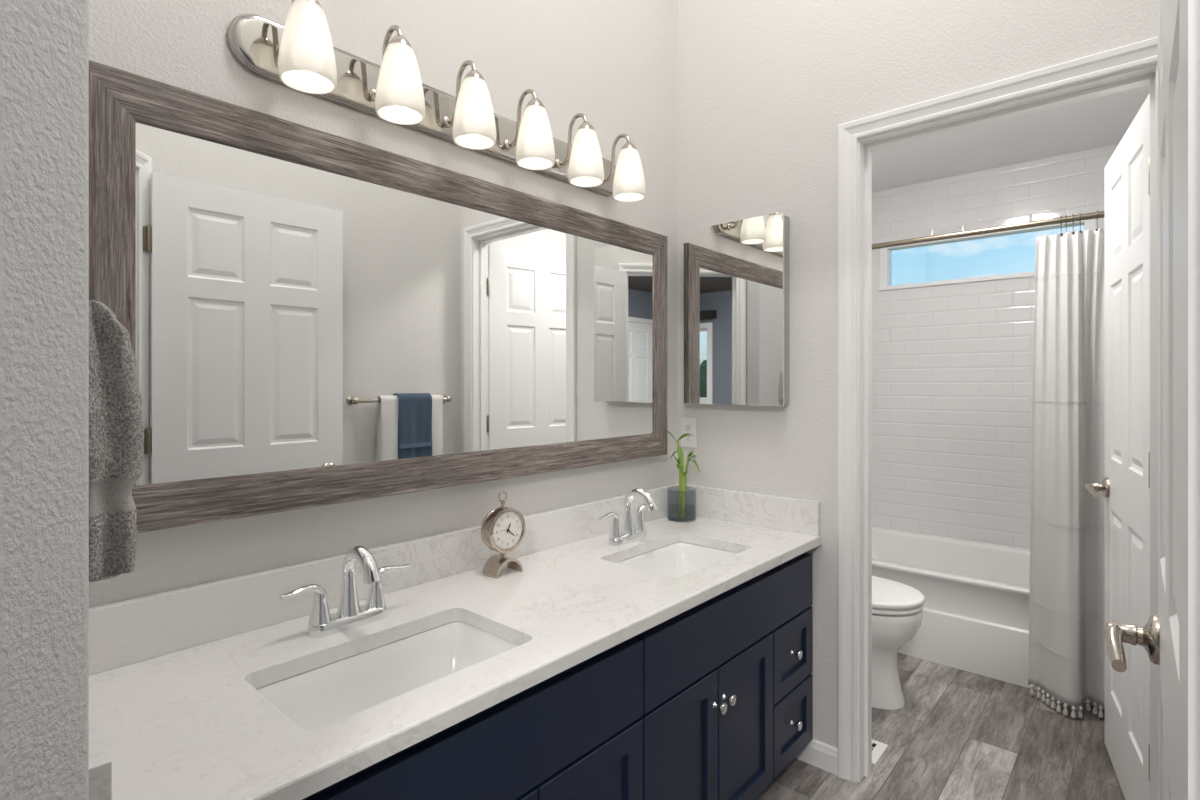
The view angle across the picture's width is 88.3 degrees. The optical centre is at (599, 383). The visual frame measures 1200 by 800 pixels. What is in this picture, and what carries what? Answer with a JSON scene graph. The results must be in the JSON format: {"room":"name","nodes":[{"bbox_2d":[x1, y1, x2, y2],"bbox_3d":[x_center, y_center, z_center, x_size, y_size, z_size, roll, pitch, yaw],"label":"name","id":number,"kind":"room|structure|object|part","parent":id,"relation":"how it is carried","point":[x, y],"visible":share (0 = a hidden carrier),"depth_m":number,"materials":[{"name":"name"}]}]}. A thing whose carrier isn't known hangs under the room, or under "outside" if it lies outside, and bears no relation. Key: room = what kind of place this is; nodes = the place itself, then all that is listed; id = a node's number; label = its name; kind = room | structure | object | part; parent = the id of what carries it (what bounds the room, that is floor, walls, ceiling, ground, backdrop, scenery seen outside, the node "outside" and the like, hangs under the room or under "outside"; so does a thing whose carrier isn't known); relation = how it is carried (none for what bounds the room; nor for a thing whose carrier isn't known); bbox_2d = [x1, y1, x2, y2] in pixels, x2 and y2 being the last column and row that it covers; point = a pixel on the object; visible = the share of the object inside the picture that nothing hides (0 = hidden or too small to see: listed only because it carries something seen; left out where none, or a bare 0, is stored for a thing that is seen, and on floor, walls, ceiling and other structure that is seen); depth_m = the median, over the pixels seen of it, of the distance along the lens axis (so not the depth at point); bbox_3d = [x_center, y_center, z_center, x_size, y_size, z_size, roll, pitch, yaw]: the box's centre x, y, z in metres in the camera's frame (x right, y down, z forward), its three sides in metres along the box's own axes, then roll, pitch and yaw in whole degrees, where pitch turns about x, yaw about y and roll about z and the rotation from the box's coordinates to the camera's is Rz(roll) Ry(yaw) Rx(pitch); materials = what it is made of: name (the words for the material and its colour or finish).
{"room":"bathroom","nodes":[
{"label":"bathroom","id":0,"kind":"room"},
{"bbox_2d":[0,0,88,799],"bbox_3d":[-0.701,-0.578,0.586,0.946,3.700,0.287,0,0,42],"label":"wall","id":1,"kind":"structure","parent":0,"point":[44,44],"depth_m":0.52,"materials":[{"name":"white paint"}]},
{"bbox_2d":[89,721,111,799],"bbox_3d":[-0.733,0.448,0.825,0.579,0.112,0.028,0,0,42],"label":"backsplash","id":2,"kind":"structure","parent":1,"relation":"attached to","point":[100,763],"depth_m":0.64,"materials":[{"name":"white stone"}]},
{"bbox_2d":[89,300,144,581],"bbox_3d":[-0.640,0.065,0.786,0.202,0.333,0.087,0,0,42],"label":"hand towel","id":3,"kind":"object","parent":1,"relation":"hanging from","point":[116,428],"visible":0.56,"depth_m":0.74,"materials":[{"name":"grey fabric"}]},
{"bbox_2d":[89,0,677,607],"bbox_3d":[-0.412,-0.578,1.715,0.120,3.700,2.258,0,0,42],"label":"wall","id":4,"kind":"structure","parent":0,"point":[614,63],"depth_m":1.64,"materials":[{"name":"white paint"}]},
{"bbox_2d":[89,60,667,532],"bbox_3d":[-0.328,-0.141,1.681,0.047,0.814,1.701,0,0,42],"label":"wall mirror","id":5,"kind":"object","parent":4,"relation":"attached to","point":[312,317],"visible":0.81,"depth_m":1.37,"materials":[{"name":"grey wood"}]},
{"bbox_3d":[-0.865,-0.141,1.077,0.047,0.814,0.084,0,0,42],"label":"frame rail","id":6,"kind":"part","parent":5,"relation":"part of","materials":[{"name":"grey wood"}]},
{"bbox_3d":[-0.328,-0.507,1.681,0.047,0.084,1.701,0,0,42],"label":"frame rail","id":7,"kind":"part","parent":5,"relation":"part of","materials":[{"name":"grey wood"}]},
{"bbox_2d":[136,122,652,485],"bbox_3d":[-0.327,-0.141,1.681,0.028,0.666,1.553,0,0,42],"label":"mirror glass","id":8,"kind":"object","parent":5,"relation":"on","point":[301,316],"depth_m":1.40,"materials":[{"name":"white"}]},
{"bbox_3d":[-0.328,0.224,1.681,0.047,0.084,1.701,0,0,42],"label":"frame rail","id":9,"kind":"part","parent":5,"relation":"part of","materials":[{"name":"grey wood"}]},
{"bbox_3d":[0.209,-0.141,2.286,0.047,0.814,0.084,0,0,42],"label":"frame rail","id":10,"kind":"part","parent":5,"relation":"part of","materials":[{"name":"grey wood"}]},
{"bbox_2d":[89,484,678,674],"bbox_3d":[-0.316,0.448,1.716,0.020,0.112,1.855,0,0,42],"label":"backsplash","id":11,"kind":"structure","parent":4,"relation":"attached to","point":[122,633],"depth_m":1.31,"materials":[{"name":"white stone"}]},
{"bbox_2d":[227,0,645,201],"bbox_3d":[-0.275,-0.703,1.633,0.192,0.212,1.215,0,0,42],"label":"vanity light","id":12,"kind":"object","parent":4,"relation":"attached to","point":[300,55],"visible":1,"depth_m":1.45,"materials":[{"name":"white glass"}]},
{"bbox_3d":[-0.579,-0.674,1.226,0.107,0.155,0.107,0,0,42],"label":"lamp shade","id":13,"kind":"part","parent":12,"relation":"part of","materials":[{"name":"white glass"}]},
{"bbox_3d":[-0.579,-0.678,1.226,0.060,0.124,0.060,0,0,42],"label":"bulb","id":14,"kind":"part","parent":12,"relation":"part of","materials":[{"name":"white glass"}]},
{"bbox_3d":[-0.485,-0.736,1.413,0.122,0.145,0.028,0,0,42],"label":"arm","id":15,"kind":"part","parent":12,"relation":"part of","materials":[{"name":"silver metal"}]},
{"bbox_3d":[-0.445,-0.674,1.377,0.107,0.155,0.107,0,0,42],"label":"lamp shade","id":16,"kind":"part","parent":12,"relation":"part of","materials":[{"name":"white glass"}]},
{"bbox_3d":[-0.351,-0.736,1.565,0.122,0.145,0.028,0,0,42],"label":"arm","id":17,"kind":"part","parent":12,"relation":"part of","materials":[{"name":"silver metal"}]},
{"bbox_3d":[-0.310,-0.674,1.529,0.107,0.155,0.107,0,0,42],"label":"lamp shade","id":18,"kind":"part","parent":12,"relation":"part of","materials":[{"name":"white glass"}]},
{"bbox_3d":[-0.216,-0.736,1.716,0.122,0.145,0.028,0,0,42],"label":"arm","id":19,"kind":"part","parent":12,"relation":"part of","materials":[{"name":"silver metal"}]},
{"bbox_3d":[-0.176,-0.674,1.680,0.107,0.155,0.107,0,0,42],"label":"lamp shade","id":20,"kind":"part","parent":12,"relation":"part of","materials":[{"name":"white glass"}]},
{"bbox_3d":[-0.082,-0.736,1.867,0.122,0.145,0.028,0,0,42],"label":"arm","id":21,"kind":"part","parent":12,"relation":"part of","materials":[{"name":"silver metal"}]},
{"bbox_3d":[-0.041,-0.674,1.831,0.107,0.155,0.107,0,0,42],"label":"lamp shade","id":22,"kind":"part","parent":12,"relation":"part of","materials":[{"name":"white glass"}]},
{"bbox_3d":[0.053,-0.736,2.019,0.122,0.145,0.028,0,0,42],"label":"arm","id":23,"kind":"part","parent":12,"relation":"part of","materials":[{"name":"silver metal"}]},
{"bbox_3d":[0.093,-0.674,1.983,0.107,0.155,0.107,0,0,42],"label":"lamp shade","id":24,"kind":"part","parent":12,"relation":"part of","materials":[{"name":"white glass"}]},
{"bbox_2d":[678,0,1157,747],"bbox_3d":[0.901,-0.578,1.982,1.715,3.700,0.115,0,0,42],"label":"wall","id":25,"kind":"structure","parent":0,"point":[766,88],"depth_m":2.08,"materials":[{"name":"white paint"}]},
{"bbox_2d":[681,417,696,447],"bbox_3d":[0.343,0.190,2.395,0.072,0.116,0.008,0,0,42],"label":"wall outlet","id":26,"kind":"object","parent":25,"relation":"attached to","point":[688,425],"visible":0.91,"depth_m":2.39,"materials":[{"name":"white plastic"}]},
{"bbox_2d":[684,424,691,430],"bbox_3d":[0.341,0.171,2.393,0.033,0.028,0.003,0,0,42],"label":"receptacle","id":27,"kind":"object","parent":26,"relation":"attached to","point":[687,427],"depth_m":2.39,"materials":[{"name":"white plastic"}]},
{"bbox_2d":[684,435,691,440],"bbox_3d":[0.341,0.210,2.393,0.033,0.028,0.003,0,0,42],"label":"receptacle","id":28,"kind":"object","parent":26,"relation":"attached to","point":[687,438],"depth_m":2.39,"materials":[{"name":"white plastic"}]},
{"bbox_2d":[684,211,788,405],"bbox_3d":[0.486,-0.251,2.231,0.400,0.654,0.062,0,0,42],"label":"medicine cabinet","id":29,"kind":"object","parent":25,"relation":"attached to","point":[736,273],"visible":1,"depth_m":2.19,"materials":[{"name":"grey metal"}]},
{"bbox_2d":[677,483,820,535],"bbox_3d":[0.513,0.448,2.236,0.570,0.112,0.020,0,0,42],"label":"backsplash","id":30,"kind":"structure","parent":25,"relation":"attached to","point":[803,516],"depth_m":2.19,"materials":[{"name":"white stone"}]},
{"bbox_2d":[795,739,837,775],"bbox_3d":[0.702,1.231,2.074,0.195,0.082,0.012,0,0,42],"label":"baseboard","id":31,"kind":"structure","parent":25,"relation":"attached to","point":[821,755],"depth_m":2.04,"materials":[{"name":"white paint"}]},
{"bbox_2d":[838,36,1157,782],"bbox_3d":[1.084,0.218,1.731,0.830,2.109,0.018,0,0,42],"label":"trim","id":32,"kind":"structure","parent":25,"relation":"attached to","point":[1143,53],"depth_m":1.97,"materials":[{"name":"white paint"}]},
{"bbox_2d":[858,63,1157,799],"bbox_3d":[1.128,0.241,1.781,0.738,2.063,0.115,0,0,42],"label":"trim","id":33,"kind":"structure","parent":25,"relation":"attached to","point":[1146,75],"depth_m":1.97,"materials":[{"name":"white paint"}]},
{"bbox_2d":[1085,93,1149,799],"bbox_3d":[1.601,0.252,1.868,0.148,2.020,0.699,0,0,31],"label":"door","id":34,"kind":"structure","parent":25,"relation":"in","point":[1125,487],"depth_m":1.85,"materials":[{"name":"white paint"}]},
{"bbox_3d":[1.691,0.357,2.099,0.063,0.071,0.151,0,0,31],"label":"handle","id":35,"kind":"part","parent":34,"relation":"part of","materials":[{"name":"silver metal"}]},
{"bbox_3d":[1.610,0.252,1.871,0.035,2.020,0.685,0,0,31],"label":"panel","id":36,"kind":"part","parent":34,"relation":"part of","materials":[{"name":"white paint"}]},
{"bbox_2d":[755,653,1124,799],"bbox_3d":[0.761,1.297,1.798,1.750,0.050,4.500,0,0,42],"label":"floor","id":37,"kind":"structure","parent":0,"point":[958,734],"depth_m":2.15,"materials":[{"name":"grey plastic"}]},
{"bbox_2d":[302,552,812,799],"bbox_3d":[-0.112,0.903,1.524,0.577,0.738,1.894,0,0,42],"label":"vanity cabinet","id":38,"kind":"object","parent":37,"relation":"on","point":[713,700],"visible":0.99,"depth_m":1.41,"materials":[{"name":"blue paint"}]},
{"bbox_2d":[89,513,821,799],"bbox_3d":[-0.112,0.519,1.529,0.573,0.030,1.905,0,0,42],"label":"countertop","id":39,"kind":"structure","parent":38,"relation":"on","point":[193,723],"depth_m":1.11,"materials":[{"name":"white stone"}]},
{"bbox_2d":[278,545,410,637],"bbox_3d":[-0.491,0.417,1.261,0.142,0.173,0.278,0,0,42],"label":"faucet","id":40,"kind":"object","parent":39,"relation":"on","point":[349,615],"visible":1,"depth_m":1.27,"materials":[{"name":"silver metal"}]},
{"bbox_3d":[-0.583,0.440,1.224,0.043,0.080,0.100,0,0,42],"label":"handle","id":41,"kind":"part","parent":40,"relation":"part of","materials":[{"name":"silver metal"}]},
{"bbox_3d":[-0.524,0.491,1.291,0.052,0.026,0.166,0,0,42],"label":"plate","id":42,"kind":"part","parent":40,"relation":"part of","materials":[{"name":"silver metal"}]},
{"bbox_3d":[-0.490,0.405,1.260,0.139,0.148,0.047,0,0,42],"label":"spout","id":43,"kind":"part","parent":40,"relation":"part of","materials":[{"name":"silver metal"}]},
{"bbox_3d":[-0.465,0.440,1.357,0.043,0.080,0.100,0,0,42],"label":"handle","id":44,"kind":"part","parent":40,"relation":"part of","materials":[{"name":"silver metal"}]},
{"bbox_2d":[256,621,518,729],"bbox_3d":[-0.371,0.607,1.143,0.303,0.144,0.487,0,0,42],"label":"sink","id":45,"kind":"object","parent":39,"relation":"in","point":[320,697],"visible":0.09,"depth_m":1.24,"materials":[{"name":"white ceramic"}]},
{"bbox_2d":[481,491,525,578],"bbox_3d":[-0.258,0.395,1.644,0.060,0.218,0.119,0,0,44],"label":"desk clock","id":46,"kind":"object","parent":39,"relation":"on","point":[502,528],"visible":1,"depth_m":1.62,"materials":[{"name":"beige metal"}]},
{"bbox_2d":[598,488,657,545],"bbox_3d":[0.122,0.417,1.952,0.142,0.173,0.278,0,0,42],"label":"faucet","id":47,"kind":"object","parent":39,"relation":"on","point":[630,532],"visible":1,"depth_m":1.96,"materials":[{"name":"silver metal"}]},
{"bbox_3d":[0.030,0.440,1.915,0.043,0.080,0.100,0,0,42],"label":"handle","id":48,"kind":"part","parent":47,"relation":"part of","materials":[{"name":"silver metal"}]},
{"bbox_3d":[0.089,0.491,1.982,0.052,0.026,0.166,0,0,42],"label":"plate","id":49,"kind":"part","parent":47,"relation":"part of","materials":[{"name":"silver metal"}]},
{"bbox_3d":[0.124,0.405,1.951,0.139,0.148,0.047,0,0,42],"label":"spout","id":50,"kind":"part","parent":47,"relation":"part of","materials":[{"name":"silver metal"}]},
{"bbox_3d":[0.148,0.440,2.048,0.043,0.080,0.100,0,0,42],"label":"handle","id":51,"kind":"part","parent":47,"relation":"part of","materials":[{"name":"silver metal"}]},
{"bbox_2d":[616,542,736,576],"bbox_3d":[0.234,0.607,1.845,0.316,0.144,0.454,0,0,42],"label":"sink","id":52,"kind":"object","parent":39,"relation":"in","point":[678,559],"visible":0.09,"depth_m":2.02,"materials":[{"name":"white ceramic"}]},
{"bbox_3d":[0.303,0.447,2.292,0.106,0.114,0.106,0,0,42],"label":"glass vase","id":53,"kind":"object","parent":39,"relation":"on","visible":0},
{"bbox_2d":[668,431,699,517],"bbox_3d":[0.307,0.335,2.289,0.161,0.319,0.036,0,0,42],"label":"bamboo plant","id":54,"kind":"object","parent":53,"relation":"in","point":[682,475],"visible":0.99,"depth_m":2.29,"materials":[{"name":"green plant"}]},
{"bbox_3d":[0.301,0.396,2.298,0.021,0.197,0.025,0,0,-3],"label":"stem","id":55,"kind":"part","parent":54,"relation":"part of","materials":[{"name":"green plant"}]},
{"bbox_3d":[0.308,0.414,2.284,0.016,0.161,0.026,0,0,12],"label":"stem","id":56,"kind":"part","parent":54,"relation":"part of","materials":[{"name":"green plant"}]},
{"bbox_3d":[0.319,0.379,2.286,0.011,0.231,0.037,0,0,-27],"label":"stem","id":57,"kind":"part","parent":54,"relation":"part of","materials":[{"name":"green plant"}]},
{"bbox_3d":[-0.229,0.652,1.018,0.019,0.168,0.958,0,0,42],"label":"false drawer","id":58,"kind":"part","parent":38,"relation":"part of","materials":[{"name":"blue paint"}]},
{"bbox_3d":[-0.223,0.964,1.024,0.019,0.440,0.310,0,0,42],"label":"door","id":59,"kind":"part","parent":38,"relation":"part of","materials":[{"name":"blue paint"}]},
{"bbox_3d":[-0.014,0.964,1.260,0.019,0.440,0.310,0,0,42],"label":"door","id":60,"kind":"part","parent":38,"relation":"part of","materials":[{"name":"blue paint"}]},
{"bbox_3d":[0.196,0.964,1.496,0.019,0.440,0.313,0,0,42],"label":"door","id":61,"kind":"part","parent":38,"relation":"part of","materials":[{"name":"blue paint"}]},
{"bbox_3d":[0.307,0.829,1.584,0.031,0.030,0.030,0,0,42],"label":"knob","id":62,"kind":"part","parent":38,"relation":"part of","materials":[{"name":"silver metal"}]},
{"bbox_3d":[0.397,0.652,1.722,0.019,0.168,0.918,0,0,42],"label":"false drawer","id":63,"kind":"part","parent":38,"relation":"part of","materials":[{"name":"blue paint"}]},
{"bbox_3d":[0.338,0.825,1.618,0.031,0.030,0.030,0,0,42],"label":"knob","id":64,"kind":"part","parent":38,"relation":"part of","materials":[{"name":"silver metal"}]},
{"bbox_3d":[0.406,0.964,1.733,0.019,0.440,0.311,0,0,42],"label":"door","id":65,"kind":"part","parent":38,"relation":"part of","materials":[{"name":"blue paint"}]},
{"bbox_3d":[0.607,0.853,1.959,0.019,0.218,0.284,0,0,42],"label":"drawer","id":66,"kind":"part","parent":38,"relation":"part of","materials":[{"name":"blue paint"}]},
{"bbox_3d":[0.607,1.077,1.959,0.019,0.215,0.284,0,0,42],"label":"drawer","id":67,"kind":"part","parent":38,"relation":"part of","materials":[{"name":"blue paint"}]},
{"bbox_3d":[0.620,1.076,1.951,0.031,0.030,0.030,0,0,42],"label":"knob","id":68,"kind":"part","parent":38,"relation":"part of","materials":[{"name":"silver metal"}]},
{"bbox_3d":[0.620,0.853,1.951,0.031,0.030,0.030,0,0,42],"label":"knob","id":69,"kind":"part","parent":38,"relation":"part of","materials":[{"name":"silver metal"}]},
{"bbox_2d":[872,739,887,763],"bbox_3d":[0.857,1.270,2.215,0.290,0.004,0.144,0,0,42],"label":"floor vent","id":70,"kind":"object","parent":37,"relation":"in","point":[878,748],"visible":0.07,"depth_m":2.14,"materials":[{"name":"white plastic"}]},
{"bbox_2d":[872,576,924,709],"bbox_3d":[0.970,0.886,2.643,0.751,0.772,0.450,0,0,42],"label":"toilet","id":71,"kind":"object","parent":37,"relation":"on","point":[897,607],"visible":0.26,"depth_m":2.42,"materials":[{"name":"white ceramic"}]},
{"bbox_3d":[1.073,0.871,2.551,0.467,0.021,0.366,0,0,42],"label":"seat","id":72,"kind":"part","parent":71,"relation":"part of","materials":[{"name":"white plastic"}]},
{"bbox_3d":[1.071,0.845,2.553,0.481,0.026,0.372,0,0,42],"label":"lid","id":73,"kind":"part","parent":71,"relation":"part of","materials":[{"name":"white plastic"}]},
{"bbox_2d":[872,526,1098,706],"bbox_3d":[1.834,1.069,3.082,1.506,0.404,0.810,0,0,42],"label":"bathtub","id":74,"kind":"object","parent":37,"relation":"on","point":[975,619],"visible":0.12,"depth_m":2.81,"materials":[{"name":"white ceramic"}]},
{"bbox_2d":[872,144,1118,548],"bbox_3d":[2.158,0.052,3.446,1.750,2.440,0.160,0,0,42],"label":"tiled wall","id":75,"kind":"structure","parent":0,"point":[952,364],"depth_m":3.46,"materials":[{"name":"white tile"}]},
{"bbox_2d":[879,219,1094,290],"bbox_3d":[2.111,-0.702,3.432,1.042,0.282,0.104,0,0,42],"label":"window","id":76,"kind":"structure","parent":75,"relation":"in","point":[885,253],"depth_m":3.49,"materials":[{"name":"white plastic"}]},
{"bbox_3d":[2.082,-0.569,3.400,1.042,0.016,0.018,0,0,42],"label":"sill","id":77,"kind":"part","parent":76,"relation":"part of","materials":[{"name":"white plastic"}]},
{"bbox_2d":[872,84,1149,191],"bbox_3d":[1.566,-1.208,2.780,1.750,0.080,1.962,0,0,42],"label":"ceiling","id":78,"kind":"structure","parent":0,"point":[1101,121],"depth_m":3.00,"materials":[{"name":"white paint"}]},
{"bbox_3d":[0.057,-0.578,0.303,0.727,3.700,0.706,0,0,42],"label":"wall","id":79,"kind":"structure","parent":0,"visible":0},
{"bbox_2d":[1104,0,1199,799],"bbox_3d":[0.635,0.245,0.684,0.137,2.035,0.748,0,0,41],"label":"door","id":80,"kind":"structure","parent":79,"relation":"in","point":[1170,638],"depth_m":0.59,"materials":[{"name":"white paint"}]},
{"bbox_3d":[0.783,0.382,0.911,0.063,0.071,0.151,0,0,41],"label":"handle","id":81,"kind":"part","parent":80,"relation":"part of","materials":[{"name":"silver metal"}]},
{"bbox_3d":[0.658,0.245,0.692,0.035,2.035,0.705,0,0,41],"label":"panel","id":82,"kind":"part","parent":80,"relation":"part of","materials":[{"name":"white paint"}]},
{"bbox_3d":[1.836,-0.628,2.462,0.012,0.080,0.036,0,0,42],"label":"curtain hook","id":83,"kind":"object","parent":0,"visible":0},
{"bbox_2d":[1028,228,1104,717],"bbox_3d":[1.870,0.333,2.349,0.414,1.858,0.141,0,0,42],"label":"shower curtain","id":84,"kind":"object","parent":83,"relation":"hanging from","point":[1066,656],"visible":0.53,"depth_m":2.40,"materials":[{"name":"white fabric"}]},
{"bbox_3d":[1.869,1.044,2.346,0.412,0.014,0.109,0,0,42],"label":"stitched trim","id":85,"kind":"part","parent":84,"relation":"part of","materials":[{"name":"white fabric"}]},
{"bbox_3d":[1.872,0.887,2.349,0.410,0.014,0.103,0,0,42],"label":"stitched trim","id":86,"kind":"part","parent":84,"relation":"part of","materials":[{"name":"white fabric"}]},
{"bbox_3d":[1.878,0.552,2.354,0.405,0.014,0.090,0,0,42],"label":"stitched trim","id":87,"kind":"part","parent":84,"relation":"part of","materials":[{"name":"white fabric"}]},
{"bbox_3d":[1.888,0.072,2.364,0.397,0.014,0.074,0,0,42],"label":"stitched trim","id":88,"kind":"part","parent":84,"relation":"part of","materials":[{"name":"white fabric"}]},
{"bbox_3d":[1.903,-0.428,2.377,0.385,0.014,0.050,0,0,42],"label":"stitched trim","id":89,"kind":"part","parent":84,"relation":"part of","materials":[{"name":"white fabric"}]},
{"bbox_3d":[0.901,0.052,3.258,0.120,2.440,1.792,0,0,42],"label":"wall","id":90,"kind":"structure","parent":0,"visible":0},
{"bbox_2d":[872,211,1104,249],"bbox_3d":[1.527,-0.650,2.736,1.509,0.060,0.060,0,0,42],"label":"shower rod","id":91,"kind":"object","parent":90,"relation":"attached to","point":[1101,214],"visible":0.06,"depth_m":2.61,"materials":[{"name":"silver metal"}]}
]}

